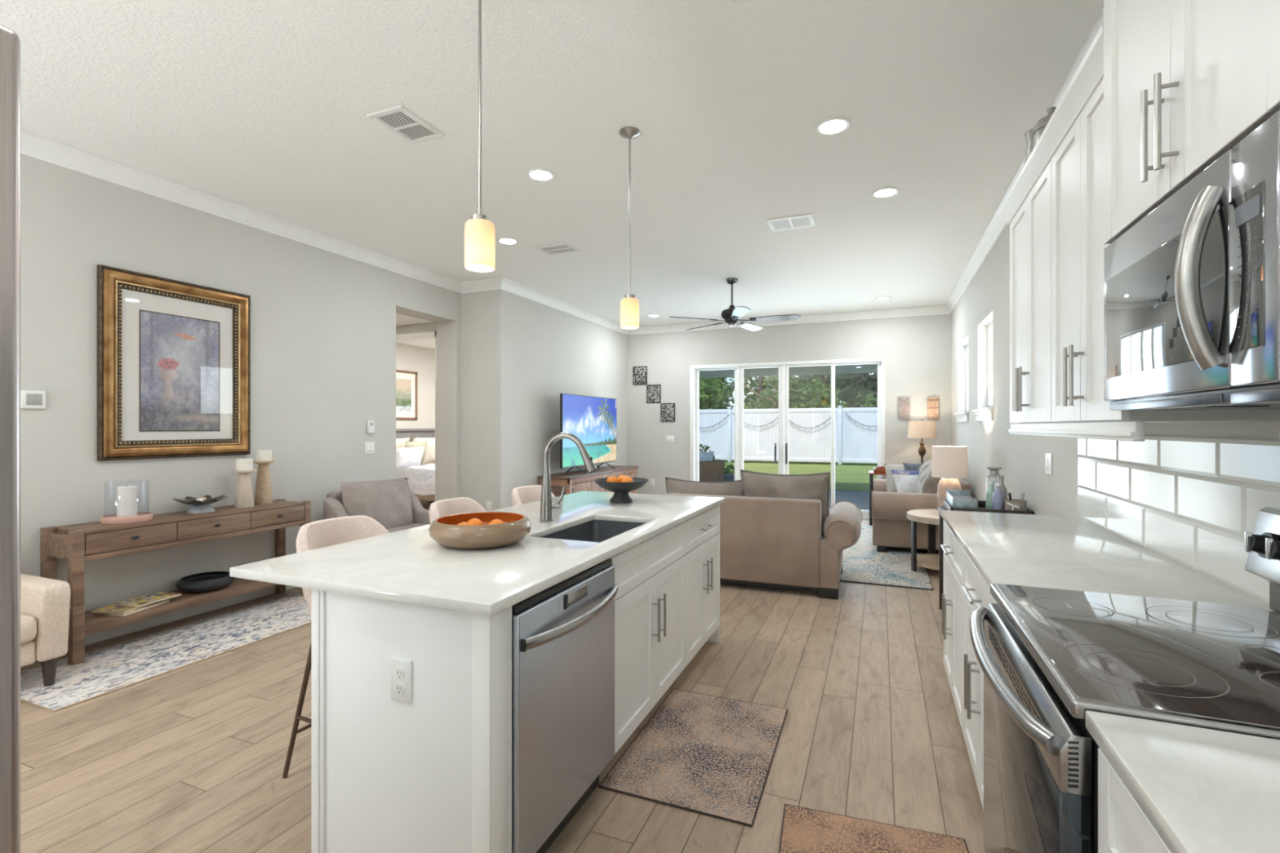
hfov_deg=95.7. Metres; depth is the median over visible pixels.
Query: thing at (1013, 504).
caddy
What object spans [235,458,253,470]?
candle
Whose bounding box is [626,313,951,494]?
wall
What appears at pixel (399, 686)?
socket
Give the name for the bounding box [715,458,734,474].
bush
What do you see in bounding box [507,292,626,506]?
wall
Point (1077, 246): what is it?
upper cabinet
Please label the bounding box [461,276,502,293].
trim
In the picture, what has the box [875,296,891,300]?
recessed light
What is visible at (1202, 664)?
cooktop
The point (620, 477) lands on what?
orange
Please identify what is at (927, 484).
cushion
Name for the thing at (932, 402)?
print
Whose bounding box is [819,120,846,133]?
diffuser
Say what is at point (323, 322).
wall
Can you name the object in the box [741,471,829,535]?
cushion
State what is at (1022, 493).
utensil
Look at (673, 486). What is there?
cushion
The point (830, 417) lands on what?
string lights
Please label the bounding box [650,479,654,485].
power outlet
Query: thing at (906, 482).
throw pillow
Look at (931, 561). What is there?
shelf
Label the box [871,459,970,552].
armchair
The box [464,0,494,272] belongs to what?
pendant light
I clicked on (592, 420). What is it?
television
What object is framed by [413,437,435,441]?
bed pillow
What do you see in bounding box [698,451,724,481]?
patio chair
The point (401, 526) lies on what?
seat cushion
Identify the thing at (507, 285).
trim
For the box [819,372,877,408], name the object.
tree
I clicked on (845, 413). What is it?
string lights
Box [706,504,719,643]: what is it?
panel
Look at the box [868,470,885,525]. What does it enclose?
end table
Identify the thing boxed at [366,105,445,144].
ceiling vent
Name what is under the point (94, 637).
baseboard
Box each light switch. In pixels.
[364,441,374,454]
[666,435,674,443]
[1044,453,1052,475]
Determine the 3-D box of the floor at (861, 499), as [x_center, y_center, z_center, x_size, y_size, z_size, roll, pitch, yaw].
[2.471,1.447,11.196,10.000,0.110,4.020,0,0,22]
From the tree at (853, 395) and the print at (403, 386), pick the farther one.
the tree at (853, 395)
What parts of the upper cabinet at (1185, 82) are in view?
door, handle, handle, door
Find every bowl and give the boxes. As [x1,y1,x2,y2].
[175,571,235,592]
[428,511,531,549]
[594,477,648,502]
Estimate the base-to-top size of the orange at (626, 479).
0.069 m
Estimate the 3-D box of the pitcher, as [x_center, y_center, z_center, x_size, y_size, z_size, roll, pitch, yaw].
[1.884,-1.202,2.759,0.128,0.382,0.198,0,0,22]
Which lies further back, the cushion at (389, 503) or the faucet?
the cushion at (389, 503)
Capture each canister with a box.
[986,466,1001,477]
[1032,106,1056,148]
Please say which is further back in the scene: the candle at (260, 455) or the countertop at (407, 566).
the candle at (260, 455)
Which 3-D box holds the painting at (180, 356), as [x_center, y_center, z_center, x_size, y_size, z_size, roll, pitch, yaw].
[-3.245,-0.373,4.106,0.001,0.800,0.495,0,0,22]
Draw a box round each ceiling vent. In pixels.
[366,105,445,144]
[534,242,581,255]
[765,213,815,231]
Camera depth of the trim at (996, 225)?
4.83 m
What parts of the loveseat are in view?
backrest, arm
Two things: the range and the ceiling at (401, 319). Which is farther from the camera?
the ceiling at (401, 319)
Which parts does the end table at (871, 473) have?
frame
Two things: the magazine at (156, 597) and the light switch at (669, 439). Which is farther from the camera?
the light switch at (669, 439)
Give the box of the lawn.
[715,459,877,491]
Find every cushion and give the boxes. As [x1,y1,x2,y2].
[20,613,36,644]
[340,477,413,528]
[386,523,427,533]
[666,478,744,496]
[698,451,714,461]
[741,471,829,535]
[916,463,941,493]
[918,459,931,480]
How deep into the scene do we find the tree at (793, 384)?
22.89 m
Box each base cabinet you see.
[592,520,686,754]
[684,505,719,665]
[940,520,964,733]
[961,549,997,809]
[1097,747,1170,852]
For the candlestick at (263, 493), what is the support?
on the console table at (79, 544)
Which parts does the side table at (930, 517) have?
leg, leg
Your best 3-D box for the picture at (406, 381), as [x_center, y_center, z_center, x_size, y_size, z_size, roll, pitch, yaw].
[-4.002,-0.525,9.642,0.025,0.825,0.795,0,0,22]
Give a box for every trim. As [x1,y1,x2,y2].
[20,128,462,293]
[395,331,436,501]
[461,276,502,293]
[500,277,629,335]
[627,305,950,334]
[944,8,1103,313]
[998,25,1103,224]
[1006,421,1144,441]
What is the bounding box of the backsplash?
[1078,435,1279,604]
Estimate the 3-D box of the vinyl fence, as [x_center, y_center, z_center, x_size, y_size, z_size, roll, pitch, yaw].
[6.250,0.297,21.212,22.360,2.130,0.160,0,0,22]
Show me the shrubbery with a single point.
(753, 383)
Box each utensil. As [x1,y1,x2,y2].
[1008,493,1011,500]
[1020,492,1024,501]
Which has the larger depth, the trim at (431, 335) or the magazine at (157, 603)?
the trim at (431, 335)
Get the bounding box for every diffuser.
[499,239,515,244]
[529,170,551,180]
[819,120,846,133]
[874,189,896,196]
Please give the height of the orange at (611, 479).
0.069 m
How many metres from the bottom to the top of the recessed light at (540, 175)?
0.010 m
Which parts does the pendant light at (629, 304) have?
rod, lamp shade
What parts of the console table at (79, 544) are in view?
leg, leg, drawer, drawer pull, drawer, drawer, leg, leg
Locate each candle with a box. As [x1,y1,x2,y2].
[116,485,137,517]
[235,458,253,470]
[255,449,271,461]
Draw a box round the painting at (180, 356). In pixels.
[140,311,218,430]
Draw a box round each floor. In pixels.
[20,502,985,852]
[828,489,869,510]
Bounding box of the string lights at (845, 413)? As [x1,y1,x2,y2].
[844,413,877,428]
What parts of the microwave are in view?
door, handle, panel glass, control panel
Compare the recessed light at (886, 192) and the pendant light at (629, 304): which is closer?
the pendant light at (629, 304)
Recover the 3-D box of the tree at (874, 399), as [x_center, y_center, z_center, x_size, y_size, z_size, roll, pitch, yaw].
[9.394,-1.871,22.310,3.054,6.541,3.882,0,0,-35]
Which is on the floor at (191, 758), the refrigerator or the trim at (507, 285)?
the refrigerator
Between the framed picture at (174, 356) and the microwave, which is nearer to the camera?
the microwave
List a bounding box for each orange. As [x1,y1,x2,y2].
[457,521,471,525]
[466,518,483,525]
[488,519,504,524]
[606,475,617,482]
[617,475,625,482]
[621,476,632,482]
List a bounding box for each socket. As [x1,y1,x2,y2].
[395,666,404,679]
[395,682,404,693]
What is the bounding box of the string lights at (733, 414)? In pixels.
[733,413,778,428]
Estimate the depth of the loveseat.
4.76 m
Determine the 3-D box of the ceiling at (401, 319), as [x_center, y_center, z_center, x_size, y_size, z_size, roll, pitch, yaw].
[-3.410,-1.323,6.677,1.650,0.130,1.330,0,0,22]
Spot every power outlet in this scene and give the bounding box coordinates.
[390,657,412,703]
[485,501,491,511]
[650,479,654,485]
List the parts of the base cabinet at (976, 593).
door, handle, handle, handle, drawer, door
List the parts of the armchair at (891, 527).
arm, arm, backrest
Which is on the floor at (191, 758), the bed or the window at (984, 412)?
the bed
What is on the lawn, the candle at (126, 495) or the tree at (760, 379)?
the tree at (760, 379)
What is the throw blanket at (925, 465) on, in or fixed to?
on the armchair at (891, 527)
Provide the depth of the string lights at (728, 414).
22.49 m
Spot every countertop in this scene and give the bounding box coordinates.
[229,490,724,616]
[940,510,1279,616]
[1085,710,1279,852]
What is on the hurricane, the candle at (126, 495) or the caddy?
the candle at (126, 495)
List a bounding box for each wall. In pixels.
[20,154,461,611]
[395,289,507,511]
[395,342,435,504]
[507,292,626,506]
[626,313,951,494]
[951,224,1279,516]
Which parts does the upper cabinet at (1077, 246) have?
door, handle, handle, door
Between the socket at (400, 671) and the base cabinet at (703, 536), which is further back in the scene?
the base cabinet at (703, 536)
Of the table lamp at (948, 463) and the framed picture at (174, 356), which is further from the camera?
the table lamp at (948, 463)
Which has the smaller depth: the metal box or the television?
the metal box
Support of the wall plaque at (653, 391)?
attached to the wall at (916, 350)
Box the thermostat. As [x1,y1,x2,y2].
[367,420,374,433]
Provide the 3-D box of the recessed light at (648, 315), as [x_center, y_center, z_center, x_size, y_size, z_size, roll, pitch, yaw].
[0.208,-1.680,8.789,0.194,0.010,0.194,0,0,22]
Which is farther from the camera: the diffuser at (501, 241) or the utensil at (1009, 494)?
the diffuser at (501, 241)
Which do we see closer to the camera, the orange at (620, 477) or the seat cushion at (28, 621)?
the seat cushion at (28, 621)
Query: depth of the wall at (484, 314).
6.74 m
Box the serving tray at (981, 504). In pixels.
[942,498,1033,514]
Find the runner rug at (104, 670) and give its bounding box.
[20,591,311,711]
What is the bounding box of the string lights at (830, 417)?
[788,417,831,430]
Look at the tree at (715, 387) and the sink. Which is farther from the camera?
the tree at (715, 387)
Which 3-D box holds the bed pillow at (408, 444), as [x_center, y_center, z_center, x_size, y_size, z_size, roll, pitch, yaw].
[-3.654,0.442,9.414,0.204,0.404,0.500,0,0,22]
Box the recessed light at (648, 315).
[647,314,660,317]
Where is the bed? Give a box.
[395,428,435,502]
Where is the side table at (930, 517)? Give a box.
[906,509,938,571]
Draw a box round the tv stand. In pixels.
[537,465,638,497]
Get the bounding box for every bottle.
[985,480,995,509]
[992,482,1004,510]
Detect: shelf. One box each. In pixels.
[84,577,279,635]
[916,553,938,570]
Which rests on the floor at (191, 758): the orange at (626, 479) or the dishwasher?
the dishwasher
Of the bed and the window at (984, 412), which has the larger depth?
the bed
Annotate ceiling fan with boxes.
[669,277,800,331]
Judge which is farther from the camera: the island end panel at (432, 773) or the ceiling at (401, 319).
the ceiling at (401, 319)
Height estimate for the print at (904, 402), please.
0.310 m
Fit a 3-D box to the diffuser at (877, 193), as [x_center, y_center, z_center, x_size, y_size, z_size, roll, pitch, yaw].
[1.765,-1.682,4.172,0.143,0.005,0.143,0,0,-18]
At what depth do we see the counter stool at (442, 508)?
3.16 m
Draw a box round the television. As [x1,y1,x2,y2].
[560,393,616,473]
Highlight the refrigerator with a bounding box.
[0,23,20,852]
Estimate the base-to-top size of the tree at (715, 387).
5.648 m
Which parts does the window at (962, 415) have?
sill, trim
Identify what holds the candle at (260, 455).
on the candlestick at (263, 493)
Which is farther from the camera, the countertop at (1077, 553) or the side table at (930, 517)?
the side table at (930, 517)
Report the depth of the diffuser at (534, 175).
3.87 m
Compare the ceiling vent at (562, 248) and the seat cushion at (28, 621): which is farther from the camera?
the ceiling vent at (562, 248)
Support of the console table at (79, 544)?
on the floor at (191, 758)
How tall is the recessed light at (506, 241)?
0.010 m
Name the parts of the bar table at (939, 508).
leg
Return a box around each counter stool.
[282,515,389,777]
[428,497,486,524]
[511,484,555,506]
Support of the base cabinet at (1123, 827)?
on the floor at (191, 758)
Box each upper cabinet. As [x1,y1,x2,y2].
[1009,159,1057,423]
[1051,77,1279,422]
[1103,0,1279,244]
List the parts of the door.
sash, sash, handle, handle, sash, sash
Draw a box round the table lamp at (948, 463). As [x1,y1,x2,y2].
[931,444,968,506]
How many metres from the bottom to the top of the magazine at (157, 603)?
0.018 m
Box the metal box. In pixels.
[946,489,977,508]
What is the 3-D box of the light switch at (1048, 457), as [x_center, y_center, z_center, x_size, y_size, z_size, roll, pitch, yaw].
[2.391,0.220,3.394,0.008,0.125,0.135,0,0,22]
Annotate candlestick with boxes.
[231,458,256,507]
[253,449,275,504]
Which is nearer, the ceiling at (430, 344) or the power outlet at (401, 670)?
the power outlet at (401, 670)
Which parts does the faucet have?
lever, spout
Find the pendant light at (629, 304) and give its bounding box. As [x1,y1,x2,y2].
[618,126,640,328]
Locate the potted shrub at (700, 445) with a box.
[698,444,715,461]
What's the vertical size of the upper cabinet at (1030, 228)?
0.997 m
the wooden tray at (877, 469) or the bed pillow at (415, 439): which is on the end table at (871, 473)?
the wooden tray at (877, 469)
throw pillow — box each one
[884,463,904,492]
[891,470,919,493]
[902,462,924,471]
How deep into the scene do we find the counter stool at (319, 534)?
2.40 m
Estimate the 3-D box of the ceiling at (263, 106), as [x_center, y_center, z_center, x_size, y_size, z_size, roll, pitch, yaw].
[-0.635,-1.761,3.445,5.950,0.150,12.680,0,0,22]
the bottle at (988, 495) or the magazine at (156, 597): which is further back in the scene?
the bottle at (988, 495)
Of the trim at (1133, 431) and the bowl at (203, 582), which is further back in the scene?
the bowl at (203, 582)
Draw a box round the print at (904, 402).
[898,397,910,418]
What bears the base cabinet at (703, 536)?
on the floor at (191, 758)
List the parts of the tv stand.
panel, door, door, door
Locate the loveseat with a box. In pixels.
[665,469,862,599]
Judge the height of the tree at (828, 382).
6.623 m
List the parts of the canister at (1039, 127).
lid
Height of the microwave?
0.432 m
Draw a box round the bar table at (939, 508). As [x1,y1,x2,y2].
[937,506,946,609]
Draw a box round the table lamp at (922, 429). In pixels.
[907,418,937,463]
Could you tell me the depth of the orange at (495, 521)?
2.28 m
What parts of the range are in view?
handle, door glass, oven door, knob blade, knob, knob blade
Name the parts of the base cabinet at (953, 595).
handle, handle, door, handle, drawer, door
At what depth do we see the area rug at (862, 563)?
5.58 m
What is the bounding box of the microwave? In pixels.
[1103,106,1279,410]
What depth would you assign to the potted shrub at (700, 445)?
12.77 m
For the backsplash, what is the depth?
1.84 m
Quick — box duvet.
[395,463,435,495]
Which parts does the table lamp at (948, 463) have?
lamp shade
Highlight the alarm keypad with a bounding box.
[20,390,45,408]
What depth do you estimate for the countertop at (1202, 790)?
0.73 m
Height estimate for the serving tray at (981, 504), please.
0.056 m
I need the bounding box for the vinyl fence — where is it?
[698,404,877,464]
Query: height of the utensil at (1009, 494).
0.137 m
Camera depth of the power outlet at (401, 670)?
1.60 m
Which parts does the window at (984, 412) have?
sill, trim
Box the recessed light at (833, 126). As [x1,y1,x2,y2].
[814,117,851,136]
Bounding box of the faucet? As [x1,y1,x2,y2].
[539,432,596,521]
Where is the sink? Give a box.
[542,520,644,542]
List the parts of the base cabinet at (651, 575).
door, false drawer, handle, handle, door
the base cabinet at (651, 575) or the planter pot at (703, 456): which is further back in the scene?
the planter pot at (703, 456)
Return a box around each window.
[954,336,968,422]
[972,311,994,421]
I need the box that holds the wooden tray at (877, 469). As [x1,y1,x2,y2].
[873,466,885,473]
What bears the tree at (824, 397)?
on the lawn
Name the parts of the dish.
dish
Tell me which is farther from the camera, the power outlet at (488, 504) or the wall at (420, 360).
the wall at (420, 360)
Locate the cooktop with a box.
[990,583,1279,739]
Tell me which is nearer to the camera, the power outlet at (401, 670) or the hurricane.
the power outlet at (401, 670)
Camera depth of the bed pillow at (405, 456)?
8.96 m
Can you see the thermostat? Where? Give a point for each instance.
(371, 424)
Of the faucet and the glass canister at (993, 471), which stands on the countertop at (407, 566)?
the faucet
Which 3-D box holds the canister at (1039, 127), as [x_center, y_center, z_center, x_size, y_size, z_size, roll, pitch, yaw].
[1.793,-1.202,2.526,0.136,0.382,0.136,0,0,22]
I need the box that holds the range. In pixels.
[969,506,1279,852]
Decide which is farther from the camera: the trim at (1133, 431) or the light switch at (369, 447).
the light switch at (369, 447)
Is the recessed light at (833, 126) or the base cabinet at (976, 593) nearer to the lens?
the base cabinet at (976, 593)
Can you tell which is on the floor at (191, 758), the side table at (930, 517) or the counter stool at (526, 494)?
the counter stool at (526, 494)
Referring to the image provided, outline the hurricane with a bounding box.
[100,485,153,524]
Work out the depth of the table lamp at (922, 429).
7.82 m
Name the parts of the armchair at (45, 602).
seat frame, leg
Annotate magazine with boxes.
[91,597,154,613]
[93,599,168,616]
[112,591,181,607]
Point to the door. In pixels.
(783, 366)
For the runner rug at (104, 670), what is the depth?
3.47 m
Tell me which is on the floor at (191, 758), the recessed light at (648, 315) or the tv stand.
the tv stand
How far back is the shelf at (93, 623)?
3.80 m
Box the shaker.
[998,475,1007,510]
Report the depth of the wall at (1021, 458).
4.58 m
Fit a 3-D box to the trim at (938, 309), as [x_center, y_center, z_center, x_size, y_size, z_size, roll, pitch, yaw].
[2.043,-1.628,8.990,4.932,0.112,0.085,0,0,22]
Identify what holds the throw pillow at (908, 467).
on the armchair at (891, 527)
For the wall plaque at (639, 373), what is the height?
0.310 m
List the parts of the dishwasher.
kick plate, handle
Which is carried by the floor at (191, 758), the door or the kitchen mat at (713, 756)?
the kitchen mat at (713, 756)
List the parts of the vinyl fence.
panel, rail, rail, post, panel, rail, rail, panel, rail, rail, post, panel, rail, rail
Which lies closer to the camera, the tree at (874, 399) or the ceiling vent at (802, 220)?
the ceiling vent at (802, 220)
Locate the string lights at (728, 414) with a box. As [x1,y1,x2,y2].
[698,413,728,429]
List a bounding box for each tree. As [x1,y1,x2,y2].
[698,377,733,409]
[743,373,824,408]
[743,376,770,408]
[749,373,858,408]
[791,373,869,408]
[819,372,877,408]
[848,372,877,407]
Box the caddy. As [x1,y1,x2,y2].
[1004,498,1026,511]
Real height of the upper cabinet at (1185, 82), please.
0.882 m
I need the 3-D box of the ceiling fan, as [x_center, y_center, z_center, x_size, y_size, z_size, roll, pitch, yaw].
[1.105,-1.418,6.641,1.424,0.536,1.456,0,0,22]
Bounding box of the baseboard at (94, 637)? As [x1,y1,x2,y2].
[84,585,296,645]
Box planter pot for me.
[722,473,734,481]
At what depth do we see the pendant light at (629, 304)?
3.30 m
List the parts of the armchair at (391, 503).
backrest, arm, arm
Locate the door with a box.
[689,357,884,519]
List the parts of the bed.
rail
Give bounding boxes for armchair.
[20,573,71,686]
[323,477,430,533]
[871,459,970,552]
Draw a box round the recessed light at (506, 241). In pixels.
[497,237,518,244]
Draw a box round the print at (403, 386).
[395,377,411,411]
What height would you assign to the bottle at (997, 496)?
0.203 m
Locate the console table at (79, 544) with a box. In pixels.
[40,498,311,665]
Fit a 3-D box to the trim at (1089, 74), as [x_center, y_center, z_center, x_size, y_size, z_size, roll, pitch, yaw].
[1.675,-1.026,2.142,0.371,0.073,1.466,0,0,22]
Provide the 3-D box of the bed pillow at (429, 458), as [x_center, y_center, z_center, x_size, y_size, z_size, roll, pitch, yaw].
[-3.448,0.432,9.783,0.207,0.423,0.520,0,0,22]
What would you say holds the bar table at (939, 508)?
on the floor at (191, 758)
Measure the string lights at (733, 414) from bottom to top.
0.561 m
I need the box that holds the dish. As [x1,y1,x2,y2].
[173,494,228,513]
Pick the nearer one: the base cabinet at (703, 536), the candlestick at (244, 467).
the base cabinet at (703, 536)
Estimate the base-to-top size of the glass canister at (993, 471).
0.300 m
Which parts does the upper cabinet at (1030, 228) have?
door, handle, handle, door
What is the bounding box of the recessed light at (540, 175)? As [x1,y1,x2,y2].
[525,168,555,182]
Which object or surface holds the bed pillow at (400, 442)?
on the bed
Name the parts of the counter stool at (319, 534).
leg, backrest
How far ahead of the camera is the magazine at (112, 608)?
3.55 m
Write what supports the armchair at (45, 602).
on the floor at (191, 758)
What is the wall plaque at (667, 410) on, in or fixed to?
attached to the wall at (916, 350)
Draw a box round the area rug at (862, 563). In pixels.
[839,525,933,590]
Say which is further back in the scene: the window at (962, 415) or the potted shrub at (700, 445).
the potted shrub at (700, 445)
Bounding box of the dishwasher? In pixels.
[511,559,617,852]
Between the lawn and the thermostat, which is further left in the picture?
the thermostat
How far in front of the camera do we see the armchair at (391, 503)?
5.12 m
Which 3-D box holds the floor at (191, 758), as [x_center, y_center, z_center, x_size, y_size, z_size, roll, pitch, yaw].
[-1.892,1.422,3.965,8.670,0.120,12.680,0,0,22]
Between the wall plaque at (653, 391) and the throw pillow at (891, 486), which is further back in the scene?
the wall plaque at (653, 391)
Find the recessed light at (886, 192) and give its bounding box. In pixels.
[871,186,900,198]
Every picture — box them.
[97,264,250,461]
[395,369,417,419]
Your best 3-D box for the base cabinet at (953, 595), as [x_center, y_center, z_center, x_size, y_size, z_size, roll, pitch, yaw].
[1.716,0.920,2.605,0.633,0.884,0.795,0,0,22]
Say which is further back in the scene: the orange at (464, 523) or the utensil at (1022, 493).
the utensil at (1022, 493)
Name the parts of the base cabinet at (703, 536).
door, drawer, handle, handle, handle, door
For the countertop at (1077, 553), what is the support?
on the base cabinet at (976, 593)
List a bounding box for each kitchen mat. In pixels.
[598,688,787,826]
[778,804,968,852]
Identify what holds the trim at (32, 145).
attached to the wall at (323, 322)
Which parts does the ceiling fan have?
blade, blade, motor, rod, blade, blade arm, blade, blade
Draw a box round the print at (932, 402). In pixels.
[927,396,938,418]
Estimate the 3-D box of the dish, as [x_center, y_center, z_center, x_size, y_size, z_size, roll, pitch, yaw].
[-3.086,0.548,4.075,0.298,0.102,0.298,0,0,45]
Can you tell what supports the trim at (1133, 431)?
attached to the upper cabinet at (1030, 228)
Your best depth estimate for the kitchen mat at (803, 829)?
1.91 m
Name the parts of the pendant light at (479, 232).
lamp shade, rod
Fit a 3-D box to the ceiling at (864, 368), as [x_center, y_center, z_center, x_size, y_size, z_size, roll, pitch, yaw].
[2.083,-1.198,11.303,9.200,0.120,3.920,0,0,22]
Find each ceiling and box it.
[0,0,1103,326]
[395,313,434,325]
[395,339,435,349]
[698,364,877,378]
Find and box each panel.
[311,588,511,852]
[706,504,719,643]
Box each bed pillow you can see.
[395,437,409,447]
[395,446,424,466]
[404,441,426,465]
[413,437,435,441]
[422,440,435,465]
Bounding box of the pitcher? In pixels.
[1023,128,1033,165]
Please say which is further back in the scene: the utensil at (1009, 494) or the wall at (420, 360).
the wall at (420, 360)
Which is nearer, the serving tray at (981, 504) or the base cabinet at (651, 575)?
the base cabinet at (651, 575)
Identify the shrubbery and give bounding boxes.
[712,373,873,408]
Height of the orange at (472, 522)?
0.067 m
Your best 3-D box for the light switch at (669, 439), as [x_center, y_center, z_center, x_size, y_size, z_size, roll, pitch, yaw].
[0.505,0.214,9.668,0.135,0.125,0.008,0,0,22]
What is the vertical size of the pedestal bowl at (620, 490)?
0.130 m
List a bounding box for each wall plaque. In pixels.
[632,366,647,384]
[646,384,660,403]
[660,403,675,421]
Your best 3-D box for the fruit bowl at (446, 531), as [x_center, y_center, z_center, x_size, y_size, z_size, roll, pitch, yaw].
[-0.612,0.400,2.234,0.380,0.094,0.380,0,0,22]
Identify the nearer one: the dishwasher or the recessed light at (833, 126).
the dishwasher
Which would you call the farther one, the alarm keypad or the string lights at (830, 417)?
the string lights at (830, 417)

